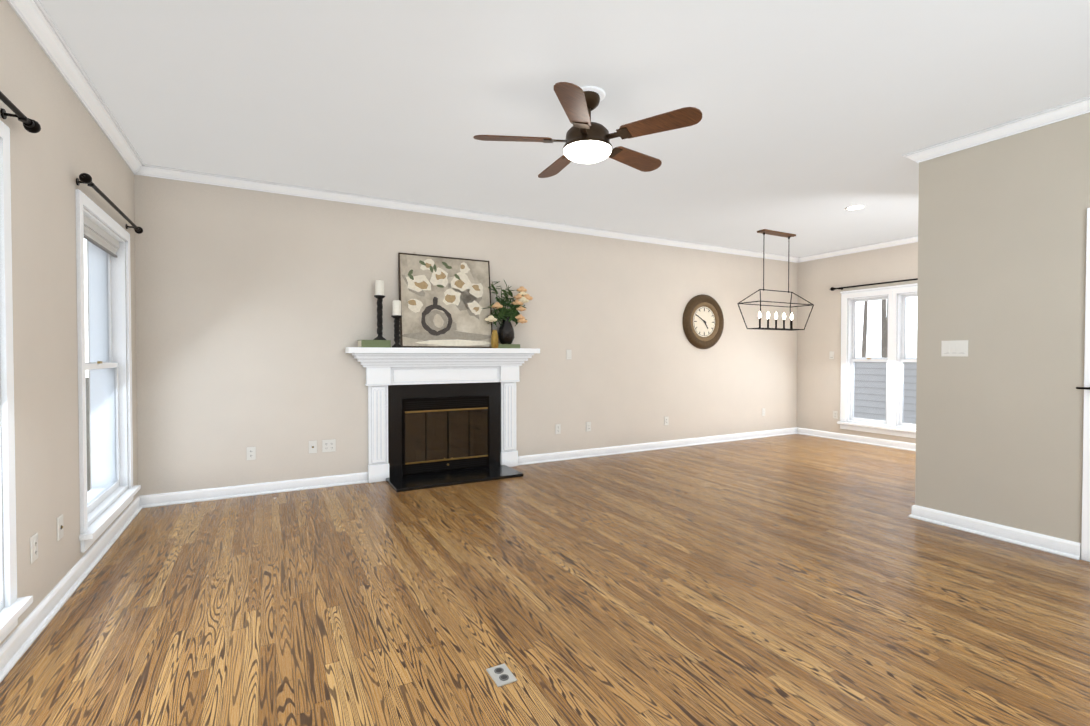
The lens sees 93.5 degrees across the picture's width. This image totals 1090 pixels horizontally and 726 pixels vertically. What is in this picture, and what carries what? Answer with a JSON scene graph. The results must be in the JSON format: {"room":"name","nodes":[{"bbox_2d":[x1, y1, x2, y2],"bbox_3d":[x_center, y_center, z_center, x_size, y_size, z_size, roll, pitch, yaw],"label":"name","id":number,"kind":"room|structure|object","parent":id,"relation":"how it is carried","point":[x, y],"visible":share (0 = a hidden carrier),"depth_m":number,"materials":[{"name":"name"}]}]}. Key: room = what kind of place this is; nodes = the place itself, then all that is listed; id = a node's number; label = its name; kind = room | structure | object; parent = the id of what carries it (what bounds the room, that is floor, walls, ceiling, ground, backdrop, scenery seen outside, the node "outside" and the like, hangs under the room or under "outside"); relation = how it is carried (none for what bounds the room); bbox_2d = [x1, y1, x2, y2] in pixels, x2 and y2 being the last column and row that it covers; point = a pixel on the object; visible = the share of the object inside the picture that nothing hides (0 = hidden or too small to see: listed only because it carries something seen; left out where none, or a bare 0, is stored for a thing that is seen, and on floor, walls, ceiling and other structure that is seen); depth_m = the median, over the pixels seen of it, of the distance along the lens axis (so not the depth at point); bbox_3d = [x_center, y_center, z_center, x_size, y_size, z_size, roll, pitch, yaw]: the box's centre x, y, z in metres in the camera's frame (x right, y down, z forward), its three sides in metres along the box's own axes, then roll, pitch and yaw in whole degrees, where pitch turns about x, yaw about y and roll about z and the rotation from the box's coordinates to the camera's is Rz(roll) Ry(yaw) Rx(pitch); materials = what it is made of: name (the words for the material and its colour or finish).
{"room":"living room","nodes":[
{"label":"living room","id":0,"kind":"room"},
{"bbox_2d":[0,0,139,645],"bbox_3d":[-1.971,-0.165,1.448,0.220,2.770,6.030,0,1,-28],"label":"wall","id":1,"kind":"structure","parent":0,"point":[45,165],"depth_m":2.48,"materials":[{"name":"paint"}]},
{"bbox_2d":[0,120,32,642],"bbox_3d":[-1.971,0.071,1.526,0.270,2.033,1.238,0,1,-28],"label":"window","id":2,"kind":"structure","parent":1,"relation":"in","point":[13,607],"depth_m":2.05,"materials":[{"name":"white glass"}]},
{"bbox_2d":[0,91,40,132],"bbox_3d":[-1.871,-0.997,1.575,0.087,0.056,1.430,0,1,-28],"label":"curtain rod","id":3,"kind":"object","parent":1,"relation":"attached to","point":[31,126],"visible":1,"depth_m":2.08,"materials":[{"name":"black metal"}]},
{"bbox_2d":[30,533,37,562],"bbox_3d":[-2.296,0.832,2.305,0.008,0.115,0.070,0,1,-28],"label":"electrical outlet","id":4,"kind":"object","parent":1,"relation":"attached to","point":[34,539],"depth_m":2.29,"materials":[{"name":"white plastic"}]},
{"bbox_2d":[57,514,63,540],"bbox_3d":[-2.451,0.833,2.597,0.012,0.115,0.070,0,1,-28],"label":"electrical outlet","id":5,"kind":"object","parent":1,"relation":"attached to","point":[60,531],"depth_m":2.59,"materials":[{"name":"white plastic"}]},
{"bbox_2d":[0,495,143,682],"bbox_3d":[-1.855,1.170,1.520,0.032,0.098,6.050,0,1,-28],"label":"baseboard","id":6,"kind":"structure","parent":1,"relation":"attached to","point":[22,637],"depth_m":2.53,"materials":[{"name":"white wood"}]},
{"bbox_2d":[6,0,145,175],"bbox_3d":[-1.808,-1.514,1.442,0.080,0.072,5.940,0,1,-28],"label":"crown molding","id":7,"kind":"structure","parent":1,"relation":"attached to","point":[42,28],"depth_m":2.71,"materials":[{"name":"white wood"}]},
{"bbox_2d":[75,189,140,552],"bbox_3d":[-2.963,0.043,3.354,0.270,2.033,1.238,0,1,-28],"label":"window","id":8,"kind":"structure","parent":1,"relation":"in","point":[109,365],"depth_m":3.76,"materials":[{"name":"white glass"}]},
{"bbox_2d":[76,173,142,233],"bbox_3d":[-2.858,-1.025,3.394,0.087,0.056,1.410,0,1,-28],"label":"curtain rod","id":9,"kind":"object","parent":1,"relation":"attached to","point":[84,178],"visible":0.96,"depth_m":3.10,"materials":[{"name":"black metal"}]},
{"bbox_2d":[136,175,799,494],"bbox_3d":[0.276,-0.238,6.188,8.690,2.770,0.160,0,1,-28],"label":"wall","id":10,"kind":"structure","parent":0,"point":[254,314],"depth_m":4.96,"materials":[{"name":"paint"}]},
{"bbox_2d":[247,447,255,459],"bbox_3d":[-2.606,0.803,4.543,0.070,0.115,0.008,0,1,-28],"label":"electrical outlet","id":11,"kind":"object","parent":10,"relation":"attached to","point":[251,451],"depth_m":4.54,"materials":[{"name":"white plastic"}]},
{"bbox_2d":[144,472,367,507],"bbox_3d":[-2.492,1.123,4.598,1.728,0.098,0.032,0,1,-28],"label":"baseboard","id":12,"kind":"structure","parent":10,"relation":"attached to","point":[181,497],"depth_m":4.53,"materials":[{"name":"white wood"}]},
{"bbox_2d":[309,441,316,452],"bbox_3d":[-2.165,0.784,4.780,0.070,0.115,0.012,0,1,-28],"label":"electrical outlet","id":13,"kind":"object","parent":10,"relation":"attached to","point":[312,444],"depth_m":4.78,"materials":[{"name":"white plastic"}]},
{"bbox_2d":[322,439,335,451],"bbox_3d":[-2.043,0.782,4.848,0.116,0.115,0.008,0,1,-28],"label":"electrical outlet","id":14,"kind":"object","parent":10,"relation":"attached to","point":[328,445],"depth_m":4.85,"materials":[{"name":"white plastic"}]},
{"bbox_2d":[133,164,797,262],"bbox_3d":[0.360,-1.585,6.076,8.310,0.072,0.080,0,1,-28],"label":"crown molding","id":15,"kind":"structure","parent":10,"relation":"attached to","point":[151,170],"depth_m":5.19,"materials":[{"name":"white wood"}]},
{"bbox_2d":[555,424,560,433],"bbox_3d":[0.154,0.780,6.040,0.070,0.115,0.008,0,1,-28],"label":"electrical outlet","id":16,"kind":"object","parent":10,"relation":"attached to","point":[557,426],"depth_m":6.04,"materials":[{"name":"white plastic"}]},
{"bbox_2d":[566,350,571,358],"bbox_3d":[0.287,-0.102,6.097,0.070,0.115,0.010,0,1,-28],"label":"light switch","id":17,"kind":"object","parent":10,"relation":"attached to","point":[568,352],"depth_m":6.09,"materials":[{"name":"white plastic"}]},
{"bbox_2d":[586,422,590,431],"bbox_3d":[0.532,0.777,6.245,0.070,0.115,0.008,0,1,-28],"label":"electrical outlet","id":18,"kind":"object","parent":10,"relation":"attached to","point":[588,424],"depth_m":6.24,"materials":[{"name":"white plastic"}]},
{"bbox_2d":[518,427,795,464],"bbox_3d":[1.839,1.086,6.947,4.918,0.098,0.032,0,1,-28],"label":"baseboard","id":19,"kind":"structure","parent":10,"relation":"attached to","point":[603,451],"depth_m":6.66,"materials":[{"name":"white wood"}]},
{"bbox_2d":[664,416,668,424],"bbox_3d":[1.622,0.772,6.837,0.070,0.115,0.008,0,1,-28],"label":"electrical outlet","id":20,"kind":"object","parent":10,"relation":"attached to","point":[666,419],"depth_m":6.83,"materials":[{"name":"white plastic"}]},
{"bbox_2d":[683,294,723,348],"bbox_3d":[2.214,-0.572,7.109,0.760,0.760,0.055,0,1,-28],"label":"wall clock","id":21,"kind":"object","parent":10,"relation":"attached to","point":[703,321],"visible":1,"depth_m":7.09,"materials":[{"name":"brown wood"}]},
{"bbox_2d":[0,434,1089,725],"bbox_3d":[1.722,1.289,3.463,8.770,0.200,6.370,0,1,-28],"label":"floor","id":22,"kind":"structure","parent":0,"point":[794,580],"depth_m":2.50,"materials":[{"name":"brown wood"}]},
{"bbox_2d":[345,347,539,491],"bbox_3d":[-1.007,0.503,5.345,2.000,1.315,0.942,0,1,-28],"label":"fireplace","id":23,"kind":"object","parent":22,"relation":"on","point":[439,417],"visible":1,"depth_m":5.28,"materials":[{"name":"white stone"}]},
{"bbox_2d":[357,340,390,347],"bbox_3d":[-1.646,-0.184,4.929,0.280,0.070,0.204,0,1,-28],"label":"book","id":24,"kind":"object","parent":23,"relation":"on","point":[375,343],"visible":0.92,"depth_m":4.85,"materials":[{"name":"green paper"}]},
{"bbox_2d":[373,280,385,339],"bbox_3d":[-1.595,-0.512,4.946,0.120,0.585,0.120,0,1,-28],"label":"candlestick","id":25,"kind":"object","parent":24,"relation":"on","point":[379,291],"visible":0.96,"depth_m":4.92,"materials":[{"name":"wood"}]},
{"bbox_2d":[391,300,401,347],"bbox_3d":[-1.437,-0.382,4.971,0.104,0.465,0.104,0,1,-28],"label":"candlestick","id":26,"kind":"object","parent":23,"relation":"on","point":[396,311],"visible":1,"depth_m":4.95,"materials":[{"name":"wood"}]},
{"bbox_2d":[398,252,492,347],"bbox_3d":[-1.026,-0.643,5.324,0.991,0.975,0.150,0,1,-28],"label":"picture","id":27,"kind":"object","parent":23,"relation":"on","point":[444,301],"visible":1,"depth_m":5.30,"materials":[{"name":"beige paper"}]},
{"bbox_2d":[491,330,498,347],"bbox_3d":[-0.535,-0.255,5.460,0.083,0.195,0.084,0,1,-28],"label":"votive","id":28,"kind":"object","parent":23,"relation":"on","point":[494,340],"visible":0.96,"depth_m":5.43,"materials":[{"name":"gold glass"}]},
{"bbox_2d":[498,344,519,347],"bbox_3d":[-0.420,-0.182,5.595,0.250,0.045,0.180,0,1,-24],"label":"book","id":29,"kind":"object","parent":23,"relation":"on","point":[508,345],"visible":0.77,"depth_m":5.51,"materials":[{"name":"green paper"}]},
{"bbox_2d":[482,280,532,343],"bbox_3d":[-0.414,-0.556,5.560,0.594,0.704,0.227,0,1,-28],"label":"vase","id":30,"kind":"object","parent":29,"relation":"on","point":[506,329],"visible":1,"depth_m":5.54,"materials":[{"name":"black ceramic"}]},
{"bbox_2d":[486,663,516,686],"bbox_3d":[-0.169,1.208,1.986,0.080,0.006,0.120,0,1,-28],"label":"electrical outlet","id":31,"kind":"object","parent":22,"relation":"attached to","point":[501,675],"visible":1,"depth_m":1.98,"materials":[{"name":"silver metal"}]},
{"bbox_2d":[39,0,1089,256],"bbox_3d":[1.722,-1.655,3.417,8.770,0.150,6.370,0,1,-28],"label":"ceiling","id":32,"kind":"structure","parent":0,"point":[819,116],"depth_m":2.99,"materials":[{"name":"paint"}]},
{"bbox_2d":[473,82,701,177],"bbox_3d":[0.247,-1.383,3.052,1.265,0.381,1.246,0,1,-28],"label":"ceiling fan","id":33,"kind":"object","parent":32,"relation":"hanging from","point":[586,140],"visible":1,"depth_m":2.90,"materials":[{"name":"brown wood"}]},
{"bbox_2d":[737,229,813,330],"bbox_3d":[2.891,-1.021,6.399,1.003,1.209,0.342,0,1,-28],"label":"pendant chandelier","id":34,"kind":"object","parent":32,"relation":"hanging from","point":[775,233],"visible":1,"depth_m":6.40,"materials":[{"name":"black metal"}]},
{"bbox_2d":[845,205,865,210],"bbox_3d":[3.209,-1.606,5.300,0.190,0.005,0.190,0,1,-28],"label":"recessed light","id":35,"kind":"object","parent":32,"relation":"in","point":[854,207],"visible":1,"depth_m":5.29,"materials":[{"name":"white plastic"}]},
{"bbox_2d":[796,242,917,442],"bbox_3d":[5.501,-0.227,5.501,0.160,2.770,6.030,0,1,-28],"label":"wall","id":36,"kind":"structure","parent":0,"point":[818,377],"depth_m":7.66,"materials":[{"name":"paint"}]},
{"bbox_2d":[829,351,833,358],"bbox_3d":[4.259,-0.115,7.611,0.010,0.115,0.070,0,1,-28],"label":"light switch","id":37,"kind":"object","parent":36,"relation":"attached to","point":[831,353],"depth_m":7.61,"materials":[{"name":"white plastic"}]},
{"bbox_2d":[833,411,837,418],"bbox_3d":[4.289,0.766,7.572,0.008,0.115,0.070,0,1,-28],"label":"electrical outlet","id":38,"kind":"object","parent":36,"relation":"attached to","point":[835,413],"depth_m":7.56,"materials":[{"name":"white plastic"}]},
{"bbox_2d":[796,427,915,450],"bbox_3d":[4.742,1.090,6.720,0.032,0.098,3.100,0,1,-28],"label":"baseboard","id":39,"kind":"structure","parent":36,"relation":"attached to","point":[817,433],"depth_m":7.25,"materials":[{"name":"white wood"}]},
{"bbox_2d":[798,235,917,262],"bbox_3d":[4.735,-1.594,6.640,0.080,0.072,3.040,0,1,-28],"label":"crown molding","id":40,"kind":"structure","parent":36,"relation":"attached to","point":[913,239],"depth_m":7.19,"materials":[{"name":"white wood"}]},
{"bbox_2d":[837,286,892,434],"bbox_3d":[4.534,-0.036,7.212,0.210,2.000,0.714,0,1,-28],"label":"window","id":41,"kind":"structure","parent":36,"relation":"in","point":[849,299],"depth_m":7.34,"materials":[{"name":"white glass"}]},
{"bbox_2d":[830,278,917,290],"bbox_3d":[4.633,-1.078,6.826,0.087,0.056,1.720,0,1,-28],"label":"curtain rod","id":42,"kind":"object","parent":36,"relation":"attached to","point":[833,288],"visible":0.5,"depth_m":7.02,"materials":[{"name":"black metal"}]},
{"bbox_2d":[889,283,917,437],"bbox_3d":[4.889,-0.026,6.558,0.210,2.000,0.774,0,1,-28],"label":"window","id":43,"kind":"structure","parent":36,"relation":"in","point":[898,340],"depth_m":6.83,"materials":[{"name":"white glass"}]},
{"bbox_2d":[915,157,938,508],"bbox_3d":[4.199,-0.213,4.556,3.030,2.770,0.150,0,1,-28],"label":"wall","id":44,"kind":"structure","parent":0,"point":[927,382],"depth_m":3.84,"materials":[{"name":"paint"}]},
{"bbox_2d":[902,153,909,158],"bbox_3d":[4.069,-1.562,4.596,3.020,0.072,0.080,0,1,-28],"label":"crown molding","id":45,"kind":"structure","parent":44,"relation":"attached to","point":[907,155],"depth_m":3.89,"materials":[{"name":"white wood"}]},
{"bbox_2d":[935,113,1089,542],"bbox_3d":[3.629,-0.182,2.586,0.150,2.770,2.730,0,1,-28],"label":"wall","id":46,"kind":"structure","parent":0,"point":[1002,227],"depth_m":3.38,"materials":[{"name":"paint"}]},
{"bbox_2d":[941,340,967,356],"bbox_3d":[2.943,-0.104,3.683,0.010,0.115,0.162,0,1,-28],"label":"light switch","id":47,"kind":"object","parent":46,"relation":"attached to","point":[957,348],"depth_m":3.68,"materials":[{"name":"white plastic"}]},
{"bbox_2d":[912,505,1080,559],"bbox_3d":[3.039,1.140,3.504,0.032,0.098,0.890,0,1,-28],"label":"baseboard","id":48,"kind":"structure","parent":46,"relation":"attached to","point":[1063,547],"depth_m":3.45,"materials":[{"name":"white wood"}]},
{"bbox_2d":[910,96,1089,163],"bbox_3d":[3.471,-1.532,2.616,0.080,0.072,2.790,0,1,-28],"label":"crown molding","id":49,"kind":"structure","parent":46,"relation":"attached to","point":[1081,106],"depth_m":3.39,"materials":[{"name":"white wood"}]},
{"bbox_2d":[1076,387,1089,389],"bbox_3d":[3.239,0.151,3.051,0.061,0.052,0.102,0,1,-28],"label":"door handle","id":50,"kind":"object","parent":46,"relation":"attached to","point":[1087,388],"visible":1,"depth_m":3.05,"materials":[{"name":"black metal"}]},
{"bbox_2d":[1081,208,1089,561],"bbox_3d":[3.581,0.139,2.662,0.168,2.125,1.070,0,1,-28],"label":"door frame","id":51,"kind":"structure","parent":46,"relation":"attached to","point":[1085,548],"depth_m":3.08,"materials":[{"name":"white wood"}]},
{"label":"outside","id":52,"kind":"structure","parent":0,"visible":0},
{"bbox_2d":[86,378,89,491],"bbox_3d":[6.235,1.551,9.187,100.000,0.001,90.000,0,1,-28],"label":"ground","id":53,"kind":"structure","parent":52,"point":[87,429],"depth_m":10.85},
{"bbox_2d":[861,299,905,357],"bbox_3d":[4.516,-8.329,1.782,96.676,20.007,51.640,0,1,-28],"label":"trees","id":54,"kind":"object","parent":53,"relation":"on","point":[884,324],"depth_m":24.43,"materials":[{"name":"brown plant"}]},
{"bbox_2d":[854,357,916,423],"bbox_3d":[5.812,-0.044,7.226,1.990,3.250,6.000,0,1,-28],"label":"house siding","id":55,"kind":"object","parent":53,"relation":"on","point":[869,382],"depth_m":8.99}
]}

